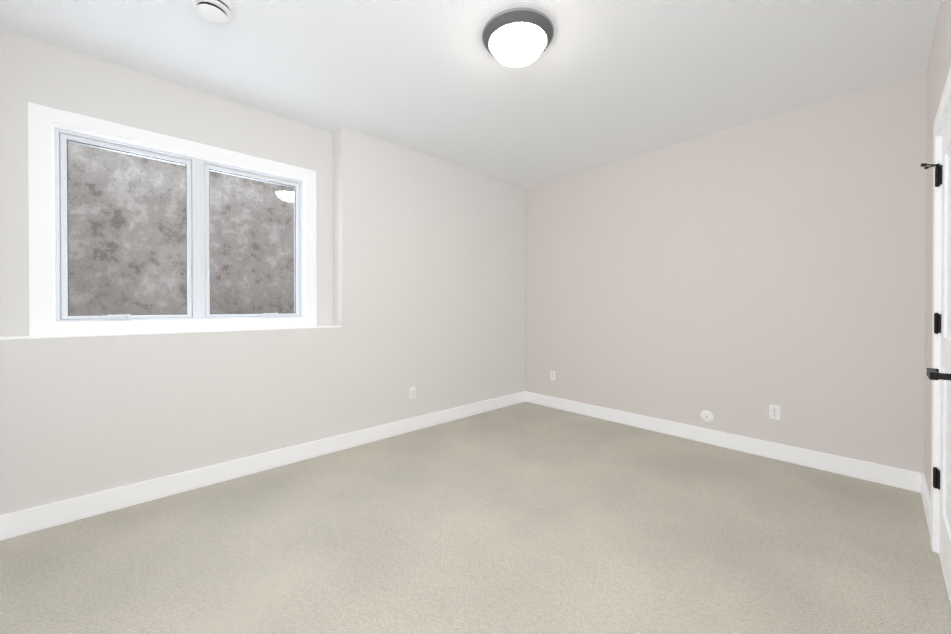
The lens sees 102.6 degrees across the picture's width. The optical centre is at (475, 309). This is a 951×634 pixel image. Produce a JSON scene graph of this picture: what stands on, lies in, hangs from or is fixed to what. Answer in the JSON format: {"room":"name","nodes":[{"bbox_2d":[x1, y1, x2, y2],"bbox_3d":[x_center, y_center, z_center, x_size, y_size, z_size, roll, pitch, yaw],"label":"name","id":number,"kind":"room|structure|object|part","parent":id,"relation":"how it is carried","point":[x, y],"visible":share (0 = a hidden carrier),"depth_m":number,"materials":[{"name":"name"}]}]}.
{"room":"empty basement bedroom","nodes":[
{"label":"empty basement bedroom","id":0,"kind":"room"},
{"bbox_2d":[0,28,524,514],"bbox_3d":[-1.053,-0.180,3.545,4.310,2.740,0.350,0,0,-43],"label":"wall","id":1,"kind":"structure","parent":0,"point":[420,258],"depth_m":2.89,"materials":[{"name":"white paint"}]},
{"bbox_2d":[0,326,341,339],"bbox_3d":[-1.879,0.152,2.652,1.880,0.007,0.182,0,0,-43],"label":"ledge cap","id":2,"kind":"object","parent":1,"relation":"attached to","point":[89,335],"visible":1,"depth_m":2.43,"materials":[{"name":"white wood"}]},
{"bbox_2d":[28,102,316,335],"bbox_3d":[-1.983,-0.510,2.744,1.600,1.317,0.140,0,0,-43],"label":"window","id":3,"kind":"structure","parent":1,"relation":"in","point":[198,229],"depth_m":2.54,"materials":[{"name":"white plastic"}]},
{"bbox_2d":[52,124,304,322],"bbox_3d":[-1.957,-0.501,2.716,1.420,1.156,0.026,0,0,-43],"label":"liner","id":4,"kind":"object","parent":3,"relation":"attached to","point":[53,183],"visible":0.96,"depth_m":2.44,"materials":[{"name":"white plastic"}]},
{"bbox_3d":[-1.995,-0.496,2.757,1.362,1.108,0.065,0,0,-43],"label":"window sashes","id":5,"kind":"part","parent":3,"relation":"part of","materials":[{"name":"white plastic"}]},
{"bbox_2d":[105,263,277,319],"bbox_3d":[-1.954,-0.131,2.727,1.000,0.389,0.042,0,0,-43],"label":"hardware piece","id":6,"kind":"object","parent":3,"relation":"attached to","point":[126,316],"visible":1,"depth_m":2.68,"materials":[{"name":"white plastic"}]},
{"bbox_2d":[209,169,295,313],"bbox_3d":[-1.728,-0.494,2.989,0.602,1.062,0.005,0,0,-43],"label":"window","id":7,"kind":"structure","parent":3,"relation":"in","point":[209,169],"depth_m":3.03,"materials":[{"name":"grey"}]},
{"bbox_2d":[0,391,524,540],"bbox_3d":[-0.928,1.126,3.420,4.310,0.128,0.015,0,0,-43],"label":"baseboard","id":8,"kind":"structure","parent":1,"relation":"attached to","point":[22,522],"depth_m":2.58,"materials":[{"name":"white wood"}]},
{"bbox_2d":[409,387,415,398],"bbox_3d":[-0.613,0.819,3.718,0.070,0.114,0.008,0,0,-43],"label":"electrical outlet","id":9,"kind":"object","parent":1,"relation":"attached to","point":[412,392],"visible":1,"depth_m":3.71,"materials":[{"name":"white plastic"}]},
{"bbox_2d":[0,0,940,187],"bbox_3d":[0.128,-1.573,2.281,4.550,0.060,3.798,0,0,-43],"label":"ceiling","id":10,"kind":"structure","parent":0,"point":[595,83],"depth_m":2.38,"materials":[{"name":"white paint"}]},
{"bbox_2d":[188,0,235,24],"bbox_3d":[-1.336,-1.514,1.933,0.206,0.055,0.206,0,0,-43],"label":"smoke detector","id":11,"kind":"object","parent":10,"relation":"in","point":[220,12],"visible":1,"depth_m":1.92,"materials":[{"name":"white plastic"}]},
{"bbox_2d":[482,8,553,67],"bbox_3d":[0.237,-1.467,2.144,0.401,0.151,0.401,0,0,-43],"label":"flush-mount light","id":12,"kind":"object","parent":10,"relation":"hanging from","point":[517,37],"visible":1,"depth_m":2.04,"materials":[{"name":"white glass"}]},
{"bbox_2d":[0,401,950,633],"bbox_3d":[0.128,1.227,2.297,4.550,0.060,3.798,0,0,-43],"label":"floor","id":13,"kind":"structure","parent":0,"point":[524,517],"depth_m":1.91,"materials":[{"name":"beige carpet"}]},
{"bbox_2d":[525,70,926,472],"bbox_3d":[1.742,-0.182,3.806,0.120,2.740,3.798,0,0,-43],"label":"wall","id":14,"kind":"structure","parent":0,"point":[737,280],"depth_m":3.12,"materials":[{"name":"white paint"}]},
{"bbox_2d":[550,370,554,380],"bbox_3d":[0.929,0.800,4.582,0.008,0.114,0.070,0,0,-43],"label":"electrical outlet","id":15,"kind":"object","parent":14,"relation":"attached to","point":[552,375],"visible":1,"depth_m":4.58,"materials":[{"name":"white plastic"}]},
{"bbox_2d":[700,410,713,422],"bbox_3d":[2.056,0.954,3.384,0.010,0.108,0.108,0,0,-43],"label":"electrical outlet cover","id":16,"kind":"object","parent":14,"relation":"attached to","point":[707,416],"visible":1,"depth_m":3.38,"materials":[{"name":"white plastic"}]},
{"bbox_2d":[525,391,920,492],"bbox_3d":[1.771,1.125,3.684,0.015,0.128,3.298,0,0,-43],"label":"baseboard","id":17,"kind":"structure","parent":14,"relation":"attached to","point":[887,475],"depth_m":3.12,"materials":[{"name":"white wood"}]},
{"bbox_2d":[769,404,779,419],"bbox_3d":[2.384,0.821,3.035,0.008,0.114,0.070,0,0,-43],"label":"electrical outlet","id":18,"kind":"object","parent":14,"relation":"attached to","point":[774,411],"visible":1,"depth_m":3.03,"materials":[{"name":"white plastic"}]},
{"bbox_2d":[924,0,950,497],"bbox_3d":[1.388,-0.165,0.949,4.310,2.740,0.120,0,0,-43],"label":"wall","id":19,"kind":"structure","parent":0,"point":[939,65],"depth_m":2.20,"materials":[{"name":"white paint"}]},
{"bbox_2d":[921,473,930,537],"bbox_3d":[1.347,1.140,1.011,4.295,0.128,0.015,0,0,-43],"label":"baseboard","id":20,"kind":"structure","parent":19,"relation":"attached to","point":[926,498],"depth_m":2.21,"materials":[{"name":"white wood"}]},
{"bbox_2d":[920,114,950,599],"bbox_3d":[1.977,0.177,1.607,0.842,2.027,0.104,0,0,-43],"label":"door","id":21,"kind":"structure","parent":19,"relation":"in","point":[945,483],"depth_m":1.77,"materials":[{"name":"white paint"}]},
{"bbox_3d":[2.244,0.082,1.881,0.078,1.599,0.069,0,0,-43],"label":"door hinges","id":22,"kind":"part","parent":21,"relation":"part of","materials":[{"name":"black metal"}]},
{"bbox_2d":[926,368,950,380],"bbox_3d":[1.738,0.245,1.413,0.160,0.066,0.078,0,0,-43],"label":"door handle","id":23,"kind":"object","parent":21,"relation":"attached to","point":[933,374],"depth_m":1.39,"materials":[{"name":"black metal"}]},
{"bbox_2d":[931,67,950,603],"bbox_3d":[2.008,0.133,1.546,1.002,2.136,0.139,0,0,-43],"label":"door frame","id":24,"kind":"structure","parent":19,"relation":"attached to","point":[942,112],"depth_m":1.87,"materials":[{"name":"white wood"}]},
{"label":"outside","id":25,"kind":"structure","parent":0,"visible":0},
{"bbox_2d":[62,142,293,322],"bbox_3d":[-2.883,-0.656,2.824,4.260,4.700,1.090,0,0,-43],"label":"window well","id":26,"kind":"object","parent":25,"point":[158,211],"depth_m":3.38,"materials":[{"name":"grey concrete"}]}
]}

